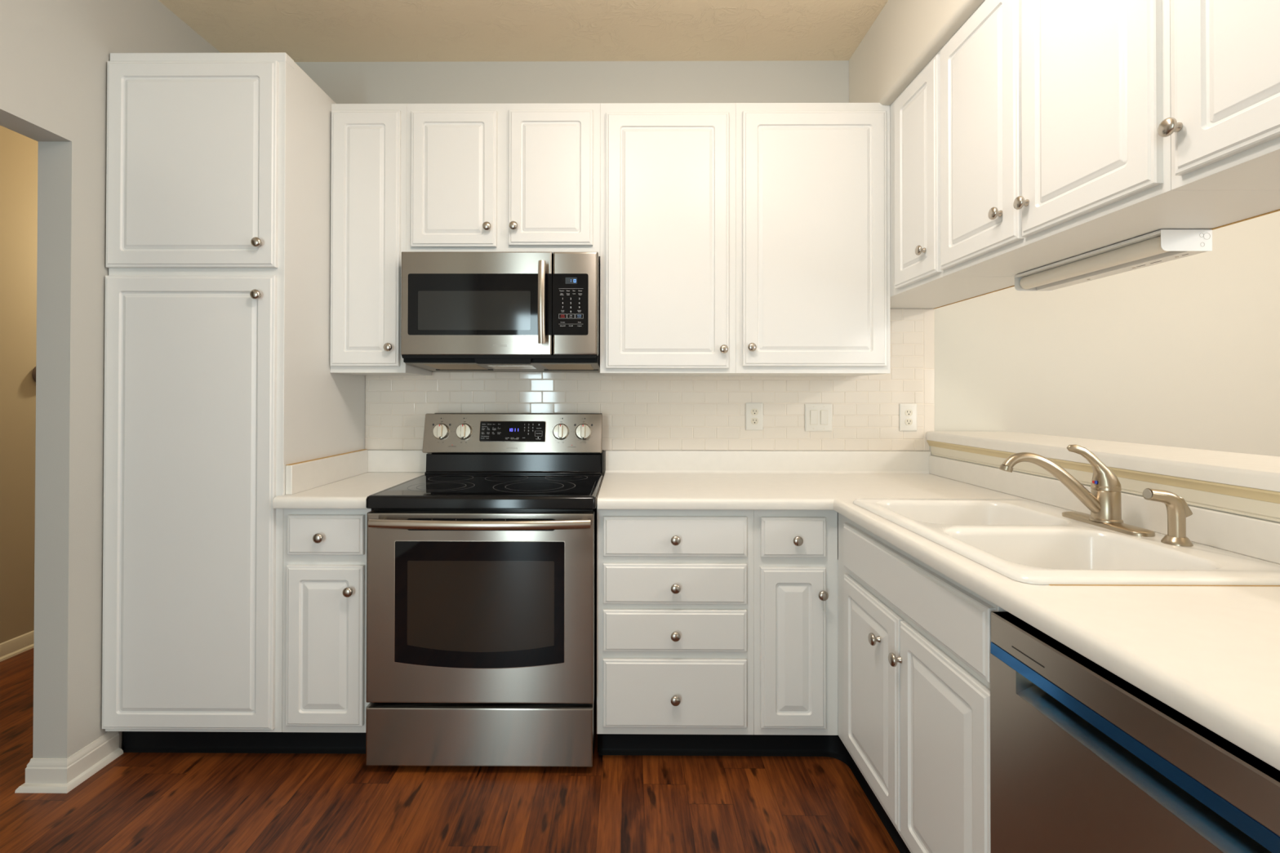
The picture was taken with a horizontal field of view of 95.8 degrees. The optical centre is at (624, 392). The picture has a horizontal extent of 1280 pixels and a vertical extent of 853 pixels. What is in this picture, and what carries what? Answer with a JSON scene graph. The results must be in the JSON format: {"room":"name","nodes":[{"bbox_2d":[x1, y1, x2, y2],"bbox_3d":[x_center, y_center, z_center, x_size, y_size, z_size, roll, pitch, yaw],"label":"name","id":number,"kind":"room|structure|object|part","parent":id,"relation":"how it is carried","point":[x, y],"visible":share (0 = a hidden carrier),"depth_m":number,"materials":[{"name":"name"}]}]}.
{"room":"kitchen","nodes":[
{"label":"kitchen","id":0,"kind":"room"},
{"bbox_2d":[0,124,38,643],"bbox_3d":[-3.020,-0.123,1.157,0.100,2.765,7.300,0,0,0],"label":"wall","id":1,"kind":"structure","parent":0,"point":[19,153],"depth_m":2.82,"materials":[{"name":"beige paint"}]},
{"bbox_2d":[0,630,34,662],"bbox_3d":[-2.961,1.220,1.122,0.022,0.078,7.050,0,0,0],"label":"baseboard","id":2,"kind":"structure","parent":1,"relation":"attached to","point":[12,647],"depth_m":2.80,"materials":[{"name":"white paint"}]},
{"bbox_2d":[31,366,35,381],"bbox_3d":[-2.935,-0.090,2.936,0.044,0.104,0.104,0,0,0],"label":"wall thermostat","id":3,"kind":"object","parent":1,"relation":"attached to","point":[33,373],"visible":0.06,"depth_m":2.89,"materials":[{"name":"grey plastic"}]},
{"bbox_2d":[0,0,219,758],"bbox_3d":[-1.845,-0.121,1.149,0.110,2.765,7.300,0,0,0],"label":"wall","id":4,"kind":"structure","parent":0,"point":[55,55],"depth_m":1.86,"materials":[{"name":"grey paint"}]},
{"bbox_2d":[14,731,123,793],"bbox_3d":[-1.840,1.222,2.107,0.166,0.092,0.566,0,0,0],"label":"baseboard","id":5,"kind":"structure","parent":4,"relation":"attached to","point":[42,775],"depth_m":1.85,"materials":[{"name":"white paint"}]},
{"bbox_2d":[0,648,900,852],"bbox_3d":[0.478,1.289,1.123,7.300,0.050,7.500,0,0,0],"label":"floor","id":6,"kind":"structure","parent":0,"point":[138,802],"depth_m":1.77,"materials":[{"name":"brown wood"}]},
{"bbox_2d":[102,52,365,749],"bbox_3d":[-1.472,0.050,2.269,0.610,2.437,0.664,0,0,0],"label":"pantry cabinet","id":7,"kind":"object","parent":6,"relation":"on","point":[218,378],"visible":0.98,"depth_m":1.97,"materials":[{"name":"white"}]},
{"bbox_3d":[-1.487,0.375,1.974,0.584,1.547,0.019,0,0,0],"label":"door","id":8,"kind":"part","parent":7,"relation":"part of","materials":[{"name":"white paint"}]},
{"bbox_3d":[-1.484,-0.781,1.982,0.584,0.709,0.019,0,0,0],"label":"door","id":9,"kind":"part","parent":7,"relation":"part of","materials":[{"name":"white paint"}]},
{"bbox_3d":[-1.472,-1.155,2.018,0.610,0.030,0.052,0,0,0],"label":"rail","id":10,"kind":"part","parent":7,"relation":"part of","materials":[{"name":"white paint"}]},
{"bbox_2d":[123,731,365,754],"bbox_3d":[-1.319,1.216,2.035,0.892,0.102,0.016,0,0,0],"label":"toe kick","id":11,"kind":"object","parent":7,"relation":"attached to","point":[135,741],"visible":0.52,"depth_m":2.04,"materials":[{"name":"black plastic"}]},
{"bbox_3d":[-1.245,-0.330,1.953,0.034,0.034,0.029,0,0,0],"label":"knob","id":12,"kind":"part","parent":7,"relation":"part of","materials":[{"name":"silver metal"}]},
{"bbox_3d":[-1.243,-0.506,1.954,0.034,0.034,0.029,0,0,0],"label":"knob","id":13,"kind":"part","parent":7,"relation":"part of","materials":[{"name":"silver metal"}]},
{"bbox_2d":[282,508,373,733],"bbox_3d":[-1.018,0.832,2.261,0.302,0.874,0.664,0,0,0],"label":"base cabinet","id":14,"kind":"object","parent":6,"relation":"on","point":[324,637],"visible":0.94,"depth_m":1.96,"materials":[{"name":"white"}]},
{"bbox_3d":[-1.030,0.491,1.946,0.034,0.034,0.029,0,0,0],"label":"knob","id":15,"kind":"part","parent":14,"relation":"part of","materials":[{"name":"silver metal"}]},
{"bbox_3d":[-1.020,0.863,1.967,0.262,0.544,0.019,0,0,0],"label":"door","id":16,"kind":"part","parent":14,"relation":"part of","materials":[{"name":"white paint"}]},
{"bbox_3d":[-1.019,0.487,1.970,0.260,0.135,0.019,0,0,0],"label":"drawer","id":17,"kind":"part","parent":14,"relation":"part of","materials":[{"name":"white paint"}]},
{"bbox_3d":[-0.929,0.672,1.944,0.034,0.034,0.029,0,0,0],"label":"knob","id":18,"kind":"part","parent":14,"relation":"part of","materials":[{"name":"silver metal"}]},
{"bbox_2d":[272,448,427,508],"bbox_3d":[-1.019,0.324,2.267,0.317,0.141,0.658,0,0,0],"label":"countertop","id":19,"kind":"structure","parent":14,"relation":"on","point":[344,480],"depth_m":2.21,"materials":[{"name":"laminate"}]},
{"bbox_2d":[365,413,603,767],"bbox_3d":[-0.478,0.681,2.211,0.776,1.179,0.731,0,0,0],"label":"electric range","id":20,"kind":"object","parent":6,"relation":"on","point":[482,564],"visible":1,"depth_m":1.92,"materials":[{"name":"silver metal"}]},
{"bbox_3d":[-0.786,0.169,2.467,0.070,0.069,0.027,0,0,0],"label":"knob","id":21,"kind":"part","parent":20,"relation":"part of","materials":[{"name":"silver metal"}]},
{"bbox_3d":[-0.687,0.169,2.467,0.070,0.069,0.027,0,0,0],"label":"knob","id":22,"kind":"part","parent":20,"relation":"part of","materials":[{"name":"silver metal"}]},
{"bbox_3d":[-0.472,0.430,1.873,0.723,0.031,0.047,0,0,0],"label":"handle","id":23,"kind":"part","parent":20,"relation":"part of","materials":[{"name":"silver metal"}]},
{"bbox_3d":[-0.483,1.147,1.937,0.757,0.195,0.042,0,0,0],"label":"storage drawer","id":24,"kind":"part","parent":20,"relation":"part of","materials":[{"name":"silver metal"}]},
{"bbox_3d":[-0.481,0.719,1.940,0.759,0.632,0.042,0,0,0],"label":"oven door","id":25,"kind":"part","parent":20,"relation":"part of","materials":[{"name":"silver metal"}]},
{"bbox_3d":[-0.478,0.711,1.917,0.488,0.302,0.001,0,0,0],"label":"pane","id":26,"kind":"part","parent":20,"relation":"part of","materials":[{"name":"brown glass"}]},
{"bbox_2d":[365,474,603,509],"bbox_3d":[-0.476,0.368,2.188,0.766,0.042,0.555,0,0,0],"label":"cooktop","id":27,"kind":"object","parent":20,"relation":"in","point":[425,491],"depth_m":1.99,"materials":[{"name":"black glass"}]},
{"bbox_3d":[-0.480,0.178,2.483,0.766,0.170,0.051,0,0,0],"label":"control panel","id":28,"kind":"part","parent":20,"relation":"part of","materials":[{"name":"silver metal"}]},
{"bbox_3d":[-0.273,0.170,2.464,0.070,0.069,0.027,0,0,0],"label":"knob","id":29,"kind":"part","parent":20,"relation":"part of","materials":[{"name":"silver metal"}]},
{"bbox_3d":[-0.177,0.170,2.463,0.070,0.069,0.027,0,0,0],"label":"knob","id":30,"kind":"part","parent":20,"relation":"part of","materials":[{"name":"silver metal"}]},
{"bbox_3d":[-0.098,0.304,2.520,0.006,0.092,0.112,0,0,0],"label":"riser trim","id":31,"kind":"part","parent":20,"relation":"part of","materials":[{"name":"black plastic"}]},
{"bbox_2d":[596,506,753,752],"bbox_3d":[0.174,0.833,2.252,0.535,0.874,0.664,0,0,0],"label":"base cabinet","id":32,"kind":"object","parent":6,"relation":"on","point":[675,587],"visible":0.98,"depth_m":1.95,"materials":[{"name":"white"}]},
{"bbox_3d":[0.170,1.021,1.958,0.487,0.230,0.019,0,0,0],"label":"drawer","id":33,"kind":"part","parent":32,"relation":"part of","materials":[{"name":"white paint"}]},
{"bbox_3d":[0.170,0.809,1.959,0.487,0.140,0.019,0,0,0],"label":"drawer","id":34,"kind":"part","parent":32,"relation":"part of","materials":[{"name":"white paint"}]},
{"bbox_3d":[0.170,0.651,1.960,0.487,0.136,0.019,0,0,0],"label":"drawer","id":35,"kind":"part","parent":32,"relation":"part of","materials":[{"name":"white paint"}]},
{"bbox_3d":[0.171,0.490,1.961,0.487,0.134,0.019,0,0,0],"label":"drawer","id":36,"kind":"part","parent":32,"relation":"part of","materials":[{"name":"white paint"}]},
{"bbox_3d":[0.170,1.031,1.934,0.034,0.034,0.029,0,0,0],"label":"knob","id":37,"kind":"part","parent":32,"relation":"part of","materials":[{"name":"silver metal"}]},
{"bbox_3d":[0.170,0.817,1.935,0.034,0.034,0.029,0,0,0],"label":"knob","id":38,"kind":"part","parent":32,"relation":"part of","materials":[{"name":"silver metal"}]},
{"bbox_3d":[0.170,0.658,1.936,0.034,0.034,0.029,0,0,0],"label":"knob","id":39,"kind":"part","parent":32,"relation":"part of","materials":[{"name":"silver metal"}]},
{"bbox_3d":[0.170,0.497,1.937,0.034,0.034,0.029,0,0,0],"label":"knob","id":40,"kind":"part","parent":32,"relation":"part of","materials":[{"name":"silver metal"}]},
{"bbox_2d":[599,733,910,852],"bbox_3d":[0.340,1.215,1.573,0.867,0.102,0.917,0,0,0],"label":"toe kick","id":41,"kind":"object","parent":6,"relation":"on","point":[767,745],"visible":0.71,"depth_m":2.03,"materials":[{"name":"black plastic"}]},
{"bbox_2d":[753,510,838,735],"bbox_3d":[0.894,0.834,2.247,0.905,0.874,0.664,0,0,0],"label":"base cabinet","id":42,"kind":"object","parent":6,"relation":"on","point":[796,552],"visible":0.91,"depth_m":1.95,"materials":[{"name":"white"}]},
{"bbox_3d":[0.571,0.492,1.959,0.220,0.135,0.019,0,0,0],"label":"drawer","id":43,"kind":"part","parent":42,"relation":"part of","materials":[{"name":"white paint"}]},
{"bbox_3d":[0.570,0.866,1.956,0.220,0.542,0.019,0,0,0],"label":"door","id":44,"kind":"part","parent":42,"relation":"part of","materials":[{"name":"white paint"}]},
{"bbox_3d":[0.579,0.498,1.934,0.034,0.034,0.029,0,0,0],"label":"knob","id":45,"kind":"part","parent":42,"relation":"part of","materials":[{"name":"silver metal"}]},
{"bbox_3d":[0.662,0.680,1.933,0.034,0.034,0.029,0,0,0],"label":"knob","id":46,"kind":"part","parent":42,"relation":"part of","materials":[{"name":"silver metal"}]},
{"bbox_2d":[838,512,1008,852],"bbox_3d":[1.008,0.830,1.570,0.668,0.874,0.920,0,0,0],"label":"base cabinet","id":47,"kind":"object","parent":6,"relation":"on","point":[914,642],"visible":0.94,"depth_m":1.40,"materials":[{"name":"white"}]},
{"bbox_3d":[0.714,0.862,1.683,0.019,0.545,0.381,0,0,0],"label":"door","id":48,"kind":"part","parent":47,"relation":"part of","materials":[{"name":"white paint"}]},
{"bbox_3d":[0.689,0.683,1.596,0.029,0.034,0.034,0,0,0],"label":"knob","id":49,"kind":"part","parent":47,"relation":"part of","materials":[{"name":"silver metal"}]},
{"bbox_3d":[0.688,0.682,1.472,0.029,0.034,0.034,0,0,0],"label":"knob","id":50,"kind":"part","parent":47,"relation":"part of","materials":[{"name":"silver metal"}]},
{"bbox_2d":[597,450,1279,770],"bbox_3d":[0.626,0.323,1.482,1.443,0.136,2.207,0,0,0],"label":"countertop","id":51,"kind":"structure","parent":47,"relation":"on","point":[1211,655],"depth_m":1.19,"materials":[{"name":"laminate"}]},
{"bbox_2d":[853,498,1279,586],"bbox_3d":[1.012,0.430,1.456,0.572,0.179,0.826,0,0,0],"label":"sink","id":52,"kind":"object","parent":51,"relation":"in","point":[1028,541],"visible":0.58,"depth_m":1.41,"materials":[{"name":"white ceramic"}]},
{"bbox_2d":[999,444,1155,537],"bbox_3d":[1.115,0.237,1.483,0.304,0.206,0.252,0,0,0],"label":"kitchen faucet","id":53,"kind":"object","parent":52,"relation":"on","point":[1104,502],"visible":1,"depth_m":1.47,"materials":[{"name":"silver metal"}]},
{"bbox_3d":[1.103,0.238,1.481,0.267,0.168,0.033,0,0,0],"label":"spout","id":54,"kind":"part","parent":53,"relation":"part of","materials":[{"name":"silver metal"}]},
{"bbox_3d":[1.199,0.192,1.481,0.128,0.114,0.062,0,0,0],"label":"lever handle","id":55,"kind":"part","parent":53,"relation":"part of","materials":[{"name":"silver metal"}]},
{"bbox_3d":[1.231,0.334,1.482,0.060,0.013,0.252,0,0,0],"label":"plate","id":56,"kind":"part","parent":53,"relation":"part of","materials":[{"name":"silver metal"}]},
{"bbox_2d":[1142,488,1193,546],"bbox_3d":[1.217,0.277,1.294,0.095,0.124,0.052,0,0,0],"label":"sprayer","id":57,"kind":"object","parent":52,"relation":"on","point":[1177,509],"visible":1,"depth_m":1.28,"materials":[{"name":"silver metal"}]},
{"bbox_3d":[0.711,0.859,1.299,0.019,0.545,0.371,0,0,0],"label":"door","id":58,"kind":"part","parent":47,"relation":"part of","materials":[{"name":"white paint"}]},
{"bbox_2d":[990,611,1279,852],"bbox_3d":[1.002,0.825,0.805,0.609,0.873,0.600,0,0,0],"label":"dishwasher","id":59,"kind":"object","parent":6,"relation":"on","point":[1083,759],"visible":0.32,"depth_m":0.86,"materials":[{"name":"silver metal"}]},
{"bbox_3d":[0.719,0.828,0.807,0.040,0.659,0.600,0,0,0],"label":"door panel","id":60,"kind":"part","parent":59,"relation":"part of","materials":[{"name":"silver metal"}]},
{"bbox_2d":[158,0,888,62],"bbox_3d":[0.482,-1.526,1.143,7.300,0.050,7.500,0,0,0],"label":"ceiling","id":61,"kind":"structure","parent":0,"point":[306,30],"depth_m":2.36,"materials":[{"name":"beige paint"}]},
{"bbox_2d":[295,60,1279,520],"bbox_3d":[1.181,-0.107,2.640,5.920,2.765,0.116,0,0,0],"label":"wall","id":62,"kind":"structure","parent":0,"point":[1184,352],"depth_m":2.58,"materials":[{"name":"beige paint"}]},
{"bbox_2d":[329,103,431,375],"bbox_3d":[-1.016,-0.610,2.422,0.300,1.070,0.358,0,0,0],"label":"upper cabinet","id":63,"kind":"object","parent":62,"relation":"attached to","point":[368,180],"visible":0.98,"depth_m":2.27,"materials":[{"name":"white"}]},
{"bbox_3d":[-1.024,-0.608,2.282,0.272,1.012,0.019,0,0,0],"label":"door","id":64,"kind":"part","parent":63,"relation":"part of","materials":[{"name":"white paint"}]},
{"bbox_3d":[-0.922,-0.175,2.254,0.034,0.034,0.029,0,0,0],"label":"knob","id":65,"kind":"part","parent":63,"relation":"part of","materials":[{"name":"silver metal"}]},
{"bbox_2d":[406,102,600,261],"bbox_3d":[-0.480,-0.840,2.420,0.769,0.608,0.358,0,0,0],"label":"upper cabinet","id":66,"kind":"object","parent":62,"relation":"attached to","point":[481,177],"visible":0.98,"depth_m":2.27,"materials":[{"name":"white"}]},
{"bbox_3d":[-0.674,-0.841,2.281,0.338,0.538,0.019,0,0,0],"label":"door","id":67,"kind":"part","parent":66,"relation":"part of","materials":[{"name":"white paint"}]},
{"bbox_3d":[-0.537,-0.647,2.255,0.034,0.034,0.029,0,0,0],"label":"knob","id":68,"kind":"part","parent":66,"relation":"part of","materials":[{"name":"silver metal"}]},
{"bbox_2d":[400,251,599,372],"bbox_3d":[-0.477,-0.314,2.362,0.754,0.444,0.451,0,0,0],"label":"microwave","id":69,"kind":"object","parent":66,"relation":"attached to","point":[461,311],"visible":0.99,"depth_m":2.20,"materials":[{"name":"silver metal"}]},
{"bbox_3d":[-0.573,-0.311,2.200,0.428,0.149,0.001,0,0,0],"label":"pane","id":70,"kind":"part","parent":69,"relation":"part of","materials":[{"name":"black glass"}]},
{"bbox_3d":[-0.566,-0.339,2.216,0.578,0.396,0.028,0,0,0],"label":"door","id":71,"kind":"part","parent":69,"relation":"part of","materials":[{"name":"silver metal"}]},
{"bbox_3d":[-0.478,-0.102,2.414,0.747,0.022,0.340,0,0,0],"label":"plate","id":72,"kind":"part","parent":69,"relation":"part of","materials":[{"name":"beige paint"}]},
{"bbox_3d":[-0.310,-0.336,2.152,0.027,0.311,0.033,0,0,0],"label":"handle","id":73,"kind":"part","parent":69,"relation":"part of","materials":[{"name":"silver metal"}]},
{"bbox_3d":[-0.207,-0.334,2.199,0.136,0.234,0.002,0,0,0],"label":"keypad glass","id":74,"kind":"part","parent":69,"relation":"part of","materials":[{"name":"black"}]},
{"bbox_3d":[-0.188,-0.338,2.213,0.172,0.396,0.028,0,0,0],"label":"control panel","id":75,"kind":"part","parent":69,"relation":"part of","materials":[{"name":"silver metal"}]},
{"bbox_3d":[-0.433,-0.649,2.254,0.034,0.034,0.029,0,0,0],"label":"knob","id":76,"kind":"part","parent":66,"relation":"part of","materials":[{"name":"silver metal"}]},
{"bbox_3d":[-0.291,-0.845,2.279,0.332,0.535,0.019,0,0,0],"label":"door","id":77,"kind":"part","parent":66,"relation":"part of","materials":[{"name":"white paint"}]},
{"bbox_2d":[364,308,934,450],"bbox_3d":[0.108,-0.057,2.589,2.546,0.635,0.008,0,0,0],"label":"tile backsplash","id":78,"kind":"structure","parent":62,"relation":"attached to","point":[638,412],"depth_m":2.58,"materials":[{"name":"beige"}]},
{"bbox_2d":[745,402,763,430],"bbox_3d":[0.579,0.109,2.576,0.078,0.124,0.007,0,0,0],"label":"outlet","id":79,"kind":"object","parent":78,"relation":"attached to","point":[753,411],"visible":1,"depth_m":2.58,"materials":[{"name":"beige plastic"}]},
{"bbox_2d":[751,417,758,424],"bbox_3d":[0.578,0.130,2.574,0.033,0.029,0.002,0,0,0],"label":"receptacle","id":80,"kind":"object","parent":79,"relation":"attached to","point":[753,420],"depth_m":2.57,"materials":[{"name":"grey"}]},
{"bbox_2d":[751,408,758,415],"bbox_3d":[0.579,0.089,2.574,0.033,0.029,0.002,0,0,0],"label":"receptacle","id":81,"kind":"object","parent":79,"relation":"attached to","point":[753,411],"depth_m":2.57,"materials":[{"name":"grey"}]},
{"bbox_2d":[804,404,832,431],"bbox_3d":[0.864,0.114,2.573,0.121,0.124,0.010,0,0,0],"label":"light switch","id":82,"kind":"object","parent":78,"relation":"attached to","point":[818,417],"visible":1,"depth_m":2.57,"materials":[{"name":"beige plastic"}]},
{"bbox_3d":[0.841,0.114,2.573,0.034,0.066,0.001,0,0,0],"label":"rocker frame","id":83,"kind":"part","parent":82,"relation":"part of","materials":[{"name":"beige plastic"}]},
{"bbox_2d":[899,403,917,431],"bbox_3d":[1.263,0.113,2.572,0.078,0.124,0.007,0,0,0],"label":"outlet","id":84,"kind":"object","parent":78,"relation":"attached to","point":[908,411],"visible":1,"depth_m":2.57,"materials":[{"name":"beige plastic"}]},
{"bbox_2d":[905,418,912,425],"bbox_3d":[1.263,0.133,2.569,0.033,0.029,0.002,0,0,0],"label":"receptacle","id":85,"kind":"object","parent":84,"relation":"attached to","point":[908,421],"depth_m":2.57,"materials":[{"name":"grey"}]},
{"bbox_2d":[905,409,912,416],"bbox_3d":[1.263,0.092,2.569,0.033,0.029,0.002,0,0,0],"label":"receptacle","id":86,"kind":"object","parent":84,"relation":"attached to","point":[908,412],"depth_m":2.57,"materials":[{"name":"grey"}]},
{"bbox_2d":[600,102,735,375],"bbox_3d":[0.172,-0.609,2.414,0.535,1.070,0.358,0,0,0],"label":"upper cabinet","id":87,"kind":"object","parent":62,"relation":"attached to","point":[668,170],"visible":1,"depth_m":2.27,"materials":[{"name":"white"}]},
{"bbox_3d":[0.385,-0.167,2.245,0.034,0.034,0.029,0,0,0],"label":"knob","id":88,"kind":"part","parent":87,"relation":"part of","materials":[{"name":"silver metal"}]},
{"bbox_2d":[726,102,890,376],"bbox_3d":[0.743,-0.608,2.410,0.607,1.070,0.358,0,0,0],"label":"upper cabinet","id":89,"kind":"object","parent":62,"relation":"attached to","point":[812,180],"visible":0.98,"depth_m":2.26,"materials":[{"name":"white"}]},
{"bbox_3d":[0.494,-0.174,2.245,0.034,0.034,0.029,0,0,0],"label":"knob","id":90,"kind":"part","parent":89,"relation":"part of","materials":[{"name":"silver metal"}]},
{"bbox_2d":[848,0,984,105],"bbox_3d":[1.187,-1.319,1.214,0.380,0.360,2.756,0,0,0],"label":"wall","id":91,"kind":"structure","parent":0,"point":[904,37],"depth_m":2.12,"materials":[{"name":"beige paint"}]},
{"bbox_2d":[889,47,1014,308],"bbox_3d":[1.190,-0.752,2.238,0.383,0.758,0.687,0,0,0],"label":"upper cabinet","id":92,"kind":"object","parent":91,"relation":"attached to","point":[917,280],"visible":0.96,"depth_m":2.05,"materials":[{"name":"white"}]},
{"bbox_3d":[1.036,-0.755,2.058,0.019,0.720,0.306,0,0,0],"label":"door","id":93,"kind":"part","parent":92,"relation":"part of","materials":[{"name":"white paint"}]},
{"bbox_3d":[1.011,-0.485,1.977,0.029,0.034,0.034,0,0,0],"label":"knob","id":94,"kind":"part","parent":92,"relation":"part of","materials":[{"name":"silver metal"}]},
{"bbox_2d":[940,0,1279,276],"bbox_3d":[1.185,-0.758,1.497,0.383,0.758,0.793,0,0,0],"label":"upper cabinet","id":95,"kind":"object","parent":91,"relation":"attached to","point":[1052,150],"visible":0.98,"depth_m":1.39,"materials":[{"name":"white"}]},
{"bbox_3d":[1.033,-0.759,1.698,0.019,0.719,0.377,0,0,0],"label":"door","id":96,"kind":"part","parent":95,"relation":"part of","materials":[{"name":"white paint"}]},
{"bbox_3d":[1.008,-0.486,1.572,0.029,0.034,0.034,0,0,0],"label":"knob","id":97,"kind":"part","parent":95,"relation":"part of","materials":[{"name":"silver metal"}]},
{"bbox_3d":[1.007,-0.481,1.468,0.029,0.034,0.034,0,0,0],"label":"knob","id":98,"kind":"part","parent":95,"relation":"part of","materials":[{"name":"silver metal"}]},
{"bbox_3d":[1.031,-0.761,1.307,0.019,0.719,0.380,0,0,0],"label":"door","id":99,"kind":"part","parent":95,"relation":"part of","materials":[{"name":"white paint"}]},
{"bbox_2d":[1014,229,1212,290],"bbox_3d":[1.312,-0.352,1.604,0.118,0.050,0.513,0,0,0],"label":"light","id":100,"kind":"object","parent":95,"relation":"attached to","point":[1162,246],"visible":1,"depth_m":1.50,"materials":[{"name":"white"}]},
{"bbox_2d":[1157,0,1279,190],"bbox_3d":[1.180,-0.762,0.791,0.383,0.758,0.617,0,0,0],"label":"upper cabinet","id":101,"kind":"object","parent":91,"relation":"attached to","point":[1223,126],"visible":1,"depth_m":0.99,"materials":[{"name":"white"}]},
{"bbox_3d":[1.005,-0.487,1.064,0.029,0.034,0.034,0,0,0],"label":"knob","id":102,"kind":"part","parent":101,"relation":"part of","materials":[{"name":"silver metal"}]},
{"bbox_2d":[928,445,1279,524],"bbox_3d":[1.409,0.736,1.273,0.122,1.062,2.604,0,0,0],"label":"wall","id":103,"kind":"structure","parent":0,"point":[929,446],"depth_m":1.52,"materials":[{"name":"beige paint"}]},
{"bbox_2d":[926,431,1279,492],"bbox_3d":[1.512,0.185,1.273,0.356,0.039,2.599,0,0,0],"label":"bar ledge","id":104,"kind":"object","parent":103,"relation":"on","point":[1242,469],"visible":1,"depth_m":1.56,"materials":[{"name":"laminate"}]},
{"bbox_2d":[926,440,1279,503],"bbox_3d":[1.342,0.217,1.273,0.013,0.025,2.597,0,0,0],"label":"trim","id":105,"kind":"structure","parent":103,"relation":"attached to","point":[1272,496],"depth_m":1.44,"materials":[{"name":"beige"}]},
{"bbox_2d":[930,446,1279,522],"bbox_3d":[1.347,0.249,1.265,0.003,0.037,2.580,0,0,0],"label":"trim","id":106,"kind":"structure","parent":103,"relation":"attached to","point":[1234,504],"depth_m":1.43,"materials":[{"name":"beige paint"}]}
]}

